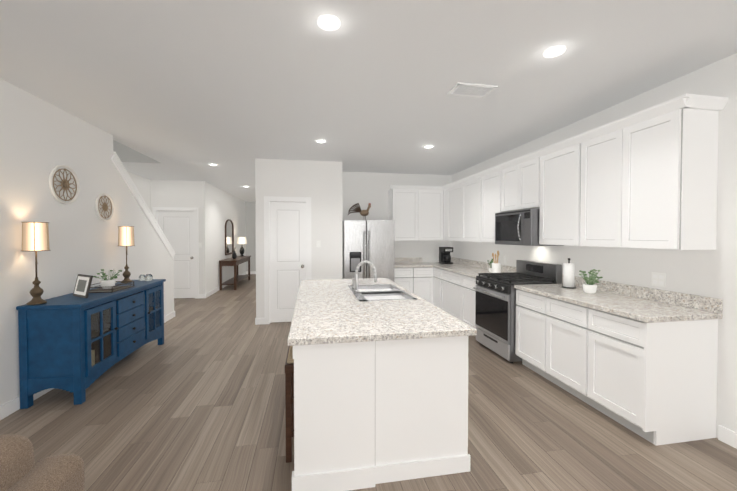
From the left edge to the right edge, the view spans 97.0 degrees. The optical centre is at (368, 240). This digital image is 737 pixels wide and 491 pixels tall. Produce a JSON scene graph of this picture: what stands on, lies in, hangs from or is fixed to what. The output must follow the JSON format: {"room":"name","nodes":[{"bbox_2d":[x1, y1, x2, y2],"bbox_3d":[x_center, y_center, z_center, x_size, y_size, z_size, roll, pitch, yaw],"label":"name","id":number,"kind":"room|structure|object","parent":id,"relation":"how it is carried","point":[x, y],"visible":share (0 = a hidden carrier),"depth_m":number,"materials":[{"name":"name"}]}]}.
{"room":"kitchen","nodes":[
{"label":"kitchen","id":0,"kind":"room"},
{"bbox_2d":[113,140,159,162],"bbox_3d":[-3.312,-2.111,0.938,1.260,1.660,9.740,0,1,-10],"label":"wall","id":1,"kind":"structure","parent":0,"point":[125,153],"depth_m":5.62,"materials":[{"name":"grey paint"}]},
{"bbox_2d":[0,274,736,490],"bbox_3d":[-1.183,1.443,4.772,6.750,0.100,16.440,0,1,-10],"label":"floor","id":2,"kind":"structure","parent":0,"point":[195,401],"depth_m":2.49,"materials":[{"name":"brown wood"}]},
{"bbox_2d":[0,434,84,490],"bbox_3d":[-1.176,1.028,-0.259,1.010,0.906,2.500,0,1,-10],"label":"sofa","id":3,"kind":"object","parent":2,"relation":"on","point":[21,469],"visible":1,"depth_m":0.92,"materials":[{"name":"brown fabric"}]},
{"bbox_2d":[16,279,165,408],"bbox_3d":[-2.851,0.974,3.605,0.505,0.880,1.670,0,1,-10],"label":"sideboard","id":4,"kind":"object","parent":2,"relation":"on","point":[76,345],"visible":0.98,"depth_m":2.89,"materials":[{"name":"blue paint"}]},
{"bbox_2d":[21,222,50,304],"bbox_3d":[-2.883,0.191,2.830,0.186,0.710,0.186,0,1,-10],"label":"lamp","id":5,"kind":"object","parent":4,"relation":"on","point":[35,236],"visible":1,"depth_m":2.79,"materials":[{"name":"beige fabric"}]},
{"bbox_2d":[73,274,92,297],"bbox_3d":[-2.725,0.432,3.130,0.270,0.217,0.088,1,1,28],"label":"picture","id":6,"kind":"object","parent":4,"relation":"on","point":[82,286],"visible":1,"depth_m":3.10,"materials":[{"name":"grey"}]},
{"bbox_2d":[89,268,133,292],"bbox_3d":[-2.849,0.421,3.571,0.307,0.225,0.428,0,1,-10],"label":"decorative tray","id":7,"kind":"object","parent":4,"relation":"on","point":[108,285],"visible":0.96,"depth_m":3.56,"materials":[{"name":"brown wood"}]},
{"bbox_2d":[117,226,134,282],"bbox_3d":[-3.057,0.168,4.119,0.186,0.710,0.186,0,1,-10],"label":"lamp","id":8,"kind":"object","parent":4,"relation":"on","point":[126,236],"visible":1,"depth_m":4.08,"materials":[{"name":"beige fabric"}]},
{"bbox_2d":[139,274,152,280],"bbox_3d":[-2.938,0.478,4.300,0.175,0.085,0.113,0,1,-10],"label":"glass jars","id":9,"kind":"object","parent":4,"relation":"on","point":[147,277],"visible":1,"depth_m":4.27,"materials":[{"name":"white"}]},
{"bbox_2d":[219,256,250,289],"bbox_3d":[-3.948,0.906,9.789,0.455,0.800,2.110,0,1,-10],"label":"console table","id":10,"kind":"object","parent":2,"relation":"on","point":[237,277],"visible":0.94,"depth_m":8.88,"materials":[{"name":"brown wood"}]},
{"bbox_2d":[232,247,236,258],"bbox_3d":[-3.872,0.331,9.411,0.140,0.361,0.140,0,1,-10],"label":"vase","id":11,"kind":"object","parent":10,"relation":"on","point":[234,255],"visible":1,"depth_m":9.38,"materials":[{"name":"black ceramic"}]},
{"bbox_2d":[237,237,246,255],"bbox_3d":[-4.088,0.182,10.538,0.320,0.620,0.320,0,1,-10],"label":"lamp","id":12,"kind":"object","parent":10,"relation":"on","point":[241,240],"visible":1,"depth_m":10.45,"materials":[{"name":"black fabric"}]},
{"bbox_2d":[285,346,293,462],"bbox_3d":[-0.374,1.100,2.338,0.408,0.672,0.408,0,1,-10],"label":"counter stool","id":13,"kind":"object","parent":2,"relation":"on","point":[289,391],"visible":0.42,"depth_m":2.11,"materials":[{"name":"brown wood"}]},
{"bbox_2d":[343,220,394,281],"bbox_3d":[-0.049,0.498,6.081,0.902,1.745,0.917,0,1,-10],"label":"refrigerator","id":14,"kind":"object","parent":2,"relation":"on","point":[373,241],"visible":0.62,"depth_m":5.69,"materials":[{"name":"silver metal"}]},
{"bbox_2d":[348,203,370,219],"bbox_3d":[-0.160,-0.542,6.083,0.460,0.333,0.082,0,1,-10],"label":"rooster figurine","id":15,"kind":"object","parent":14,"relation":"on","point":[357,209],"visible":1,"depth_m":6.07,"materials":[{"name":"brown metal"}]},
{"bbox_2d":[292,292,469,490],"bbox_3d":[-0.091,0.985,3.061,1.094,0.876,2.322,0,1,-10],"label":"kitchen island","id":16,"kind":"object","parent":2,"relation":"on","point":[380,380],"depth_m":1.94,"materials":[{"name":"white wood"}]},
{"bbox_2d":[288,276,475,347],"bbox_3d":[-0.099,0.529,3.036,1.105,0.038,2.390,0,1,-10],"label":"island countertop","id":17,"kind":"structure","parent":16,"relation":"on","point":[326,311],"depth_m":2.20,"materials":[{"name":"beige stone"}]},
{"bbox_2d":[352,264,375,291],"bbox_3d":[-0.053,0.359,3.320,0.225,0.284,0.245,0,1,-10],"label":"faucet","id":18,"kind":"object","parent":17,"relation":"on","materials":[{"name":"silver metal"}]},
{"bbox_2d":[360,284,399,291],"bbox_3d":[0.081,0.598,3.468,0.414,0.196,0.396,0,1,-10],"label":"sink","id":19,"kind":"object","parent":17,"relation":"in","point":[363,287],"depth_m":3.64,"materials":[{"name":"silver metal"}]},
{"bbox_2d":[360,292,411,299],"bbox_3d":[0.154,0.605,3.048,0.414,0.196,0.396,0,1,-10],"label":"sink","id":20,"kind":"object","parent":17,"relation":"in","point":[363,295],"depth_m":3.20,"materials":[{"name":"silver metal"}]},
{"bbox_2d":[394,257,432,303],"bbox_3d":[0.775,0.855,6.400,0.810,1.019,0.640,0,1,-10],"label":"base cabinet","id":21,"kind":"object","parent":2,"relation":"on","point":[414,275],"visible":0.65,"depth_m":6.14,"materials":[{"name":"white wood"}]},
{"bbox_2d":[433,265,437,306],"bbox_3d":[1.528,0.927,6.351,0.620,0.876,0.996,0,1,-10],"label":"base cabinet","id":22,"kind":"object","parent":2,"relation":"on","point":[435,271],"depth_m":6.14,"materials":[{"name":"white wood"}]},
{"bbox_2d":[438,269,457,317],"bbox_3d":[1.672,0.942,5.523,0.620,0.876,0.956,0,1,-10],"label":"base cabinet","id":23,"kind":"object","parent":2,"relation":"on","point":[454,291],"depth_m":5.56,"materials":[{"name":"white wood"}]},
{"bbox_2d":[458,273,476,328],"bbox_3d":[1.788,0.953,4.858,0.620,0.876,0.668,0,1,-10],"label":"base cabinet","id":24,"kind":"object","parent":2,"relation":"on","point":[466,293],"depth_m":4.88,"materials":[{"name":"white wood"}]},
{"bbox_2d":[422,261,491,276],"bbox_3d":[1.634,0.482,5.676,0.640,0.038,2.348,0,1,-10],"label":"countertop","id":25,"kind":"structure","parent":24,"relation":"on","point":[466,270],"depth_m":5.53,"materials":[{"name":"beige stone"}]},
{"bbox_2d":[439,247,452,263],"bbox_3d":[1.539,0.283,6.492,0.211,0.330,0.265,0,1,-10],"label":"coffee maker","id":26,"kind":"object","parent":25,"relation":"on","point":[444,256],"visible":0.98,"depth_m":6.39,"materials":[{"name":"black plastic"}]},
{"bbox_2d":[488,259,492,271],"bbox_3d":[1.871,0.371,4.998,0.114,0.207,0.089,0,1,-10],"label":"plant","id":27,"kind":"object","parent":25,"relation":"on","point":[490,269],"visible":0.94,"depth_m":4.99,"materials":[{"name":"green plant"}]},
{"bbox_2d":[492,251,500,272],"bbox_3d":[1.880,0.306,4.798,0.130,0.343,0.128,0,1,-10],"label":"utensil crock","id":28,"kind":"object","parent":25,"relation":"on","point":[496,267],"visible":0.96,"depth_m":4.75,"materials":[{"name":"white ceramic"}]},
{"bbox_2d":[473,260,561,362],"bbox_3d":[1.831,0.837,4.134,0.746,1.135,0.760,0,1,-10],"label":"range","id":29,"kind":"object","parent":2,"relation":"on","point":[495,314],"visible":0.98,"depth_m":3.95,"materials":[{"name":"silver metal"}]},
{"bbox_2d":[515,290,537,372],"bbox_3d":[2.025,0.977,3.497,0.620,0.876,0.560,0,1,-10],"label":"base cabinet","id":30,"kind":"object","parent":2,"relation":"on","point":[526,348],"depth_m":3.53,"materials":[{"name":"white wood"}]},
{"bbox_2d":[538,294,577,397],"bbox_3d":[2.104,0.985,3.046,0.620,0.876,0.628,0,1,-10],"label":"base cabinet","id":31,"kind":"object","parent":2,"relation":"on","point":[557,321],"depth_m":3.08,"materials":[{"name":"white wood"}]},
{"bbox_2d":[578,306,721,445],"bbox_3d":[2.182,0.993,2.594,0.620,0.876,0.560,0,1,-10],"label":"base cabinet","id":32,"kind":"object","parent":2,"relation":"on","point":[640,361],"depth_m":2.35,"materials":[{"name":"white wood"}]},
{"bbox_2d":[514,282,721,321],"bbox_3d":[2.096,0.528,3.024,0.640,0.038,1.501,0,1,-10],"label":"countertop","id":33,"kind":"structure","parent":32,"relation":"on","point":[640,309],"depth_m":2.65,"materials":[{"name":"beige stone"}]},
{"bbox_2d":[561,258,575,288],"bbox_3d":[2.156,0.341,3.507,0.136,0.319,0.136,0,1,-10],"label":"paper towel","id":34,"kind":"object","parent":33,"relation":"on","point":[568,274],"visible":1,"depth_m":3.47,"materials":[{"name":"white paper"}]},
{"bbox_2d":[579,269,602,293],"bbox_3d":[2.162,0.390,3.166,0.175,0.232,0.205,0,1,-10],"label":"potted plant","id":35,"kind":"object","parent":33,"relation":"on","point":[590,287],"visible":1,"depth_m":3.14,"materials":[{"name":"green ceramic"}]},
{"bbox_2d":[0,53,736,437],"bbox_3d":[-1.183,0.024,4.747,6.750,2.740,16.440,0,1,-10],"label":"wall","id":36,"kind":"structure","parent":0,"point":[40,139],"depth_m":3.44,"materials":[{"name":"white paint"}]},
{"bbox_2d":[49,165,79,203],"bbox_3d":[-3.054,-0.566,3.284,0.024,0.390,0.390,0,1,-10],"label":"art","id":37,"kind":"object","parent":36,"relation":"attached to","point":[64,185],"visible":1,"depth_m":3.27,"materials":[{"name":"white"}]},
{"bbox_2d":[95,193,113,220],"bbox_3d":[-3.164,-0.407,3.918,0.024,0.330,0.330,0,1,-10],"label":"art","id":38,"kind":"object","parent":36,"relation":"attached to","point":[105,206],"visible":1,"depth_m":3.90,"materials":[{"name":"white"}]},
{"bbox_2d":[111,151,174,258],"bbox_3d":[-3.435,-0.411,4.995,0.150,1.482,1.886,0,1,-10],"label":"trim","id":39,"kind":"structure","parent":36,"relation":"attached to","point":[122,170],"depth_m":4.74,"materials":[{"name":"white"}]},
{"bbox_2d":[152,207,198,298],"bbox_3d":[-4.450,0.284,7.572,0.960,2.120,0.158,0,1,-10],"label":"door","id":40,"kind":"structure","parent":36,"relation":"attached to","point":[178,226],"depth_m":7.58,"materials":[{"name":"white wood"}]},
{"bbox_2d":[225,219,233,254],"bbox_3d":[-4.197,-0.125,9.854,0.035,1.060,0.950,0,1,-10],"label":"arched mirror","id":41,"kind":"object","parent":36,"relation":"attached to","point":[229,237],"visible":0.98,"depth_m":9.86,"materials":[{"name":"brown wood"}]},
{"bbox_2d":[264,196,310,323],"bbox_3d":[-1.356,0.320,5.513,0.770,2.120,0.158,0,1,-10],"label":"door","id":42,"kind":"structure","parent":36,"relation":"attached to","point":[287,245],"depth_m":5.50,"materials":[{"name":"white wood"}]},
{"bbox_2d":[316,241,320,246],"bbox_3d":[-0.850,0.050,5.549,0.070,0.115,0.013,0,1,-10],"label":"switch plate","id":43,"kind":"object","parent":36,"relation":"attached to","point":[318,243],"visible":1,"depth_m":5.55,"materials":[{"name":"white plastic"}]},
{"bbox_2d":[0,271,736,448],"bbox_3d":[-1.183,1.341,4.770,6.510,0.105,16.200,0,1,-10],"label":"baseboard","id":44,"kind":"structure","parent":36,"relation":"attached to","point":[727,436],"depth_m":2.71,"materials":[{"name":"white wood"}]},
{"bbox_2d":[388,186,439,240],"bbox_3d":[0.974,-0.549,6.567,1.108,1.078,0.331,0,1,-10],"label":"upper cabinet","id":45,"kind":"object","parent":36,"relation":"attached to","point":[415,210],"depth_m":6.40,"materials":[{"name":"white wood"}]},
{"bbox_2d":[440,184,447,240],"bbox_3d":[1.614,-0.549,6.532,0.380,1.078,0.619,0,1,-10],"label":"upper cabinet","id":46,"kind":"object","parent":36,"relation":"attached to","point":[443,189],"depth_m":6.46,"materials":[{"name":"white wood"}]},
{"bbox_2d":[448,179,459,240],"bbox_3d":[1.739,-0.539,5.959,0.331,1.078,0.669,0,1,-10],"label":"upper cabinet","id":47,"kind":"object","parent":36,"relation":"attached to","point":[453,187],"depth_m":5.99,"materials":[{"name":"white wood"}]},
{"bbox_2d":[460,174,475,241],"bbox_3d":[1.839,-0.529,5.380,0.331,1.078,0.751,0,1,-10],"label":"upper cabinet","id":48,"kind":"object","parent":36,"relation":"attached to","point":[467,185],"depth_m":5.45,"materials":[{"name":"white wood"}]},
{"bbox_2d":[451,257,515,272],"bbox_3d":[1.940,0.410,5.728,0.020,0.104,2.348,0,1,-10],"label":"backsplash","id":49,"kind":"structure","parent":36,"relation":"attached to","point":[481,265],"depth_m":5.59,"materials":[{"name":"beige stone"}]},
{"bbox_2d":[476,166,499,241],"bbox_3d":[1.940,-0.519,4.805,0.331,1.078,0.697,0,1,-10],"label":"upper cabinet","id":50,"kind":"object","parent":36,"relation":"attached to","point":[487,181],"depth_m":4.86,"materials":[{"name":"white wood"}]},
{"bbox_2d":[500,154,531,211],"bbox_3d":[2.054,-0.716,4.146,0.331,0.661,0.776,0,1,-10],"label":"upper cabinet","id":51,"kind":"object","parent":36,"relation":"attached to","point":[515,174],"depth_m":4.15,"materials":[{"name":"white wood"}]},
{"bbox_2d":[495,208,563,245],"bbox_3d":[1.981,-0.166,4.143,0.478,0.430,0.760,0,1,-10],"label":"microwave","id":52,"kind":"object","parent":51,"relation":"attached to","point":[518,227],"visible":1,"depth_m":3.94,"materials":[{"name":"silver metal"}]},
{"bbox_2d":[532,138,571,245],"bbox_3d":[2.169,-0.496,3.486,0.331,1.078,0.713,0,1,-10],"label":"upper cabinet","id":53,"kind":"object","parent":36,"relation":"attached to","point":[551,165],"depth_m":3.52,"materials":[{"name":"white wood"}]},
{"bbox_2d":[572,122,611,246],"bbox_3d":[2.255,-0.487,2.993,0.331,1.078,0.573,0,1,-10],"label":"upper cabinet","id":54,"kind":"object","parent":36,"relation":"attached to","point":[591,150],"depth_m":3.03,"materials":[{"name":"white wood"}]},
{"bbox_2d":[562,274,721,313],"bbox_3d":[2.402,0.456,3.076,0.020,0.104,1.501,0,1,-10],"label":"backsplash","id":55,"kind":"structure","parent":36,"relation":"attached to","point":[696,302],"depth_m":2.72,"materials":[{"name":"beige stone"}]},
{"bbox_2d":[652,272,665,286],"bbox_3d":[2.462,0.328,2.768,0.008,0.115,0.112,0,1,-10],"label":"electrical outlet plate","id":56,"kind":"object","parent":36,"relation":"attached to","point":[659,279],"visible":1,"depth_m":2.76,"materials":[{"name":"white plastic"}]},
{"bbox_2d":[612,94,723,249],"bbox_3d":[2.326,-0.480,2.584,0.331,1.078,0.501,0,1,-10],"label":"upper cabinet","id":57,"kind":"object","parent":36,"relation":"attached to","point":[647,178],"depth_m":2.40,"materials":[{"name":"white wood"}]},
{"bbox_2d":[0,0,736,201],"bbox_3d":[-1.183,-1.396,4.723,6.750,0.100,16.440,0,1,-10],"label":"ceiling","id":58,"kind":"structure","parent":0,"point":[185,90],"depth_m":2.50,"materials":[{"name":"white paint"}]},
{"bbox_2d":[316,139,325,142],"bbox_3d":[-0.637,-1.334,4.362,0.140,0.012,0.140,0,1,-10],"label":"recessed light","id":59,"kind":"object","parent":58,"relation":"in","point":[320,141],"visible":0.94,"depth_m":4.36,"materials":[{"name":"white"}]},
{"bbox_2d":[317,14,340,30],"bbox_3d":[-0.235,-1.292,1.935,0.140,0.012,0.140,0,1,-10],"label":"recessed light","id":60,"kind":"object","parent":58,"relation":"in","point":[327,22],"visible":1,"depth_m":1.93,"materials":[{"name":"white"}]},
{"bbox_2d":[447,82,497,97],"bbox_3d":[0.898,-1.307,2.833,0.360,0.013,0.220,0,1,-10],"label":"ceiling vent","id":61,"kind":"object","parent":58,"relation":"in","point":[471,90],"visible":1,"depth_m":2.82,"materials":[{"name":"white metal"}]},
{"bbox_2d":[543,45,565,57],"bbox_3d":[1.275,-1.297,2.239,0.140,0.012,0.140,0,1,-10],"label":"recessed light","id":62,"kind":"object","parent":58,"relation":"in","point":[553,51],"visible":1,"depth_m":2.23,"materials":[{"name":"white plastic"}]}
]}

